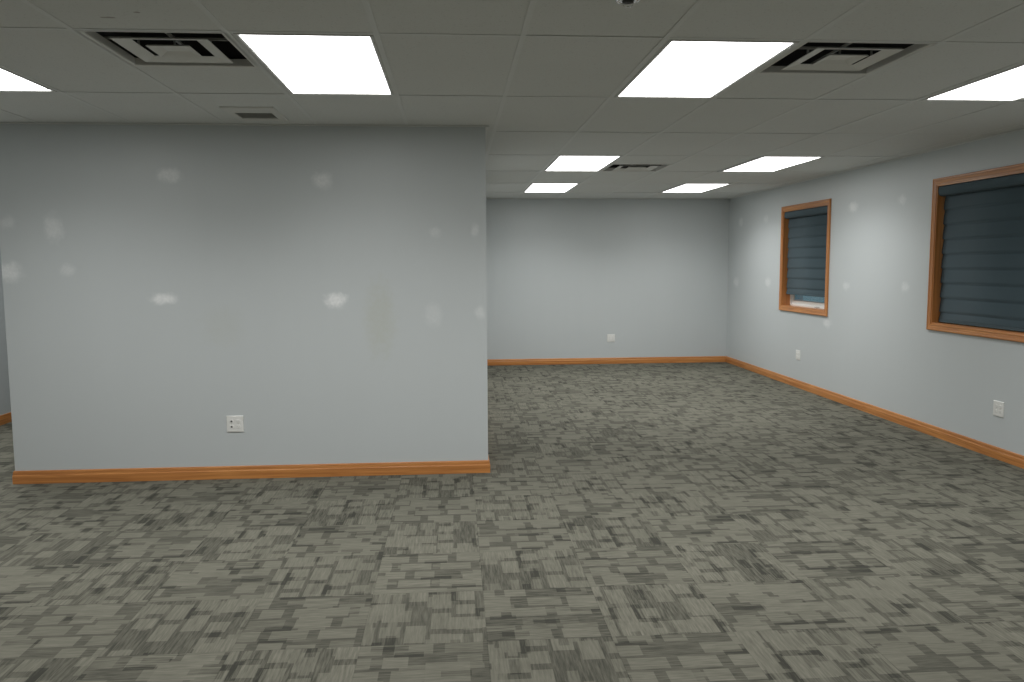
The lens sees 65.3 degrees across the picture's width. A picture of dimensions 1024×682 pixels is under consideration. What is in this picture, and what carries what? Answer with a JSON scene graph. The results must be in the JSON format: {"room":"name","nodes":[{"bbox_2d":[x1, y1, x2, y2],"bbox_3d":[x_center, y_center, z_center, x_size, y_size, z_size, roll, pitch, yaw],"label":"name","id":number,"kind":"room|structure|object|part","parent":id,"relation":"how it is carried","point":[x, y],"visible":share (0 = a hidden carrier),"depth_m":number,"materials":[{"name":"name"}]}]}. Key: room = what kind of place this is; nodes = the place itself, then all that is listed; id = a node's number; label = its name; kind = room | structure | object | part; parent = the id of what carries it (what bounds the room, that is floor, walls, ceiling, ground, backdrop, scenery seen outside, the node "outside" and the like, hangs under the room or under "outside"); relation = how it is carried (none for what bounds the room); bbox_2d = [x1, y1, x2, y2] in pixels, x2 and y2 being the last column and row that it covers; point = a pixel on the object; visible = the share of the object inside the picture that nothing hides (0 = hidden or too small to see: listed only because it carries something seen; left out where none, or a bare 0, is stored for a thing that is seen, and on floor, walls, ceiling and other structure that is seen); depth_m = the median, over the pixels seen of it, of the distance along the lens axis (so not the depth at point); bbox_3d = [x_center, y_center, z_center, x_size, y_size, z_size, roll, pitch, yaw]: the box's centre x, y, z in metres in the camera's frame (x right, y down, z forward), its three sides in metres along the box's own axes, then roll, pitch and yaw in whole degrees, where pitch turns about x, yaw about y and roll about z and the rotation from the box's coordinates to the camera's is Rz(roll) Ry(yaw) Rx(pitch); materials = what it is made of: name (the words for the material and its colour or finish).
{"room":"empty office","nodes":[
{"label":"empty office","id":0,"kind":"room"},
{"bbox_2d":[0,250,10,414],"bbox_3d":[-4.659,-0.130,3.615,0.150,2.606,15.976,-1,6,-4],"label":"wall","id":1,"kind":"structure","parent":0,"point":[5,403],"depth_m":7.65,"materials":[{"name":"paint"}]},
{"bbox_2d":[0,412,11,425],"bbox_3d":[-4.571,1.120,3.747,0.014,0.090,15.661,-1,6,-4],"label":"baseboard","id":2,"kind":"structure","parent":1,"relation":"attached to","point":[5,418],"depth_m":7.65,"materials":[{"name":"brown wood"}]},
{"bbox_2d":[0,124,487,470],"bbox_3d":[-2.031,-0.620,8.566,3.271,2.606,6.131,-1,6,-4],"label":"wall","id":3,"kind":"structure","parent":0,"point":[323,288],"depth_m":5.52,"materials":[{"name":"paint"}]},
{"bbox_2d":[226,416,243,431],"bbox_3d":[-1.940,0.581,5.595,0.116,0.116,0.010,-1,6,-4],"label":"wall outlet","id":4,"kind":"object","parent":3,"relation":"attached to","point":[234,423],"visible":1,"depth_m":5.59,"materials":[{"name":"white plastic"}]},
{"bbox_2d":[12,456,489,483],"bbox_3d":[-2.024,0.632,8.679,3.299,0.090,6.144,-1,6,-4],"label":"baseboard","id":5,"kind":"structure","parent":3,"relation":"attached to","point":[472,466],"depth_m":5.63,"materials":[{"name":"brown wood"}]},
{"bbox_2d":[0,362,1023,681],"bbox_3d":[-0.378,1.174,4.051,8.720,0.120,15.976,-1,6,-4],"label":"floor","id":6,"kind":"structure","parent":0,"point":[695,521],"depth_m":4.12,"materials":[{"name":"carpet"}]},
{"bbox_2d":[0,0,1023,198],"bbox_3d":[-0.391,-1.320,3.812,8.420,0.010,15.676,-1,6,-4],"label":"ceiling","id":7,"kind":"structure","parent":0,"point":[544,75],"depth_m":4.21,"materials":[{"name":"tile"}]},
{"bbox_2d":[0,67,56,91],"bbox_3d":[-2.730,-1.342,3.759,0.604,0.092,1.213,-1,6,-4],"label":"ceiling light","id":8,"kind":"object","parent":7,"relation":"attached to","point":[10,81],"visible":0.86,"depth_m":4.20,"materials":[{"name":"paint"}]},
{"bbox_2d":[74,30,258,67],"bbox_3d":[-1.497,-1.396,3.537,0.604,0.225,0.604,-1,6,-4],"label":"ceiling vent","id":9,"kind":"object","parent":7,"relation":"in","point":[137,48],"visible":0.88,"depth_m":3.70,"materials":[{"name":"metal"}]},
{"bbox_3d":[-1.496,-1.293,3.547,0.188,0.017,0.188,-1,6,-4],"label":"plate","id":10,"kind":"part","parent":9,"relation":"part of","materials":[{"name":"paint"}]},
{"bbox_2d":[219,106,287,120],"bbox_3d":[-1.616,-1.458,5.031,0.320,0.067,0.440,-1,6,-4],"label":"ceiling vent","id":11,"kind":"object","parent":7,"relation":"in","point":[240,113],"visible":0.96,"depth_m":5.02,"materials":[{"name":"metal"}]},
{"bbox_2d":[231,33,393,95],"bbox_3d":[-0.906,-1.365,3.890,0.604,0.092,1.213,-1,6,-4],"label":"ceiling light","id":12,"kind":"object","parent":7,"relation":"attached to","point":[302,64],"visible":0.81,"depth_m":3.76,"materials":[{"name":"paint"}]},
{"bbox_2d":[523,183,579,192],"bbox_3d":[0.477,-1.966,10.073,0.604,0.092,1.213,-1,6,-4],"label":"ceiling light","id":13,"kind":"object","parent":7,"relation":"attached to","point":[533,187],"visible":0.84,"depth_m":10.03,"materials":[{"name":"paint"}]},
{"bbox_2d":[543,155,621,171],"bbox_3d":[0.653,-1.735,7.652,0.604,0.092,1.213,-1,6,-4],"label":"ceiling light","id":14,"kind":"object","parent":7,"relation":"attached to","point":[560,163],"visible":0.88,"depth_m":7.63,"materials":[{"name":"paint"}]},
{"bbox_2d":[615,0,639,7],"bbox_3d":[0.419,-1.224,2.893,0.092,0.032,0.092,-1,6,-4],"label":"sprinkler head","id":15,"kind":"object","parent":7,"relation":"attached to","point":[622,2],"visible":1,"depth_m":2.89},
{"bbox_2d":[602,164,671,171],"bbox_3d":[1.235,-1.839,7.991,0.604,0.225,0.604,-1,6,-4],"label":"ceiling vent","id":16,"kind":"object","parent":7,"relation":"in","point":[614,167],"visible":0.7,"depth_m":8.09,"materials":[{"name":"grey metal"}]},
{"bbox_3d":[1.236,-1.736,8.001,0.188,0.017,0.188,-1,6,-4],"label":"plate","id":17,"kind":"part","parent":16,"relation":"part of","materials":[{"name":"paint"}]},
{"bbox_2d":[660,184,729,192],"bbox_3d":[2.329,-1.989,10.206,0.604,0.092,1.213,-1,6,-4],"label":"ceiling light","id":18,"kind":"object","parent":7,"relation":"attached to","point":[682,188],"visible":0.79,"depth_m":10.25,"materials":[{"name":"paint"}]},
{"bbox_2d":[613,39,799,98],"bbox_3d":[0.918,-1.387,4.021,0.604,0.092,1.213,-1,6,-4],"label":"ceiling light","id":19,"kind":"object","parent":7,"relation":"attached to","point":[700,69],"visible":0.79,"depth_m":3.91,"materials":[{"name":"paint"}]},
{"bbox_2d":[718,156,823,171],"bbox_3d":[2.505,-1.757,7.785,0.604,0.092,1.213,-1,6,-4],"label":"ceiling light","id":20,"kind":"object","parent":7,"relation":"attached to","point":[761,163],"visible":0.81,"depth_m":7.73,"materials":[{"name":"paint"}]},
{"bbox_2d":[755,41,937,74],"bbox_3d":[1.543,-1.433,3.755,0.604,0.225,0.604,-1,6,-4],"label":"ceiling vent","id":21,"kind":"object","parent":7,"relation":"in","point":[812,58],"visible":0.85,"depth_m":3.90,"materials":[{"name":"white metal"}]},
{"bbox_3d":[1.544,-1.330,3.765,0.188,0.017,0.188,-1,6,-4],"label":"plate","id":22,"kind":"part","parent":21,"relation":"part of","materials":[{"name":"paint"}]},
{"bbox_2d":[921,63,1023,101],"bbox_3d":[2.748,-1.410,4.152,0.604,0.092,1.213,-1,6,-4],"label":"ceiling light","id":23,"kind":"object","parent":7,"relation":"attached to","point":[1007,84],"visible":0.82,"depth_m":4.45,"materials":[{"name":"paint"}]},
{"bbox_2d":[486,198,729,358],"bbox_3d":[-0.957,-0.935,11.777,8.420,2.606,0.150,-1,6,-4],"label":"wall","id":24,"kind":"structure","parent":0,"point":[564,275],"depth_m":11.88,"materials":[{"name":"paint"}]},
{"bbox_2d":[487,356,725,364],"bbox_3d":[1.320,0.297,11.978,3.850,0.090,0.014,-1,6,-4],"label":"baseboard","id":25,"kind":"structure","parent":24,"relation":"attached to","point":[550,361],"depth_m":11.98,"materials":[{"name":"brown wood"}]},
{"bbox_2d":[607,334,614,341],"bbox_3d":[1.482,-0.043,11.959,0.116,0.116,0.010,-1,6,-4],"label":"wall outlet","id":26,"kind":"object","parent":24,"relation":"attached to","point":[610,337],"visible":1,"depth_m":11.96,"materials":[{"name":"white plastic"}]},
{"bbox_2d":[726,130,1023,455],"bbox_3d":[3.889,-0.235,4.227,0.150,2.606,15.976,-1,6,-4],"label":"wall","id":27,"kind":"structure","parent":0,"point":[874,346],"depth_m":7.70,"materials":[{"name":"paint"}]},
{"bbox_2d":[796,350,800,359],"bbox_3d":[3.430,0.169,9.582,0.010,0.116,0.116,-1,6,-4],"label":"wall outlet","id":28,"kind":"object","parent":27,"relation":"attached to","point":[797,351],"visible":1,"depth_m":9.56,"materials":[{"name":"white plastic"}]},
{"bbox_2d":[779,199,830,316],"bbox_3d":[3.495,-0.972,9.403,0.162,1.287,1.298,-1,6,-4],"label":"window","id":29,"kind":"structure","parent":27,"relation":"in","point":[812,305],"depth_m":9.64,"materials":[{"name":"brown wood"}]},
{"bbox_2d":[784,206,827,296],"bbox_3d":[3.460,-1.040,9.394,0.067,1.016,1.160,-1,6,-4],"label":"window blind","id":30,"kind":"object","parent":29,"relation":"attached to","point":[807,234],"visible":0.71,"depth_m":9.40,"materials":[{"name":"fabric"}]},
{"bbox_3d":[3.484,-0.545,9.443,0.020,0.022,1.128,-1,6,-4],"label":"rail","id":31,"kind":"part","parent":30,"relation":"part of","materials":[{"name":"fabric"}]},
{"bbox_3d":[3.554,-0.973,9.408,0.043,1.175,1.186,-1,6,-4],"label":"frame","id":32,"kind":"part","parent":29,"relation":"part of","materials":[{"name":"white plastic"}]},
{"bbox_3d":[3.561,-0.973,9.408,0.026,1.093,1.104,-1,6,-4],"label":"sash","id":33,"kind":"part","parent":29,"relation":"part of","materials":[{"name":"white plastic"}]},
{"bbox_3d":[3.563,-0.973,9.408,0.006,1.027,1.038,-1,6,-4],"label":"pane","id":34,"kind":"part","parent":29,"relation":"part of","materials":[{"name":"clear glass"}]},
{"bbox_2d":[726,356,1023,468],"bbox_3d":[3.813,1.017,4.348,0.014,0.090,15.662,-1,6,-4],"label":"baseboard","id":35,"kind":"structure","parent":27,"relation":"attached to","point":[1015,459],"depth_m":7.37,"materials":[{"name":"brown wood"}]},
{"bbox_2d":[926,163,1023,342],"bbox_3d":[3.724,-0.681,6.250,0.162,1.288,1.298,-1,6,-4],"label":"window","id":36,"kind":"structure","parent":27,"relation":"in","point":[937,212],"depth_m":6.78,"materials":[{"name":"brown wood"}]},
{"bbox_2d":[938,173,1023,331],"bbox_3d":[3.690,-0.683,6.247,0.067,1.148,1.160,-1,6,-4],"label":"window blind","id":37,"kind":"object","parent":36,"relation":"attached to","point":[982,276],"visible":1,"depth_m":6.26,"materials":[{"name":"fabric"}]},
{"bbox_3d":[3.714,-0.122,6.303,0.020,0.022,1.128,-1,6,-4],"label":"rail","id":38,"kind":"part","parent":37,"relation":"part of","materials":[{"name":"fabric"}]},
{"bbox_2d":[993,400,1004,417],"bbox_3d":[3.686,0.514,6.056,0.010,0.116,0.116,-1,6,-4],"label":"wall outlet","id":39,"kind":"object","parent":27,"relation":"attached to","point":[998,407],"visible":1,"depth_m":6.05,"materials":[{"name":"white plastic"}]}
]}

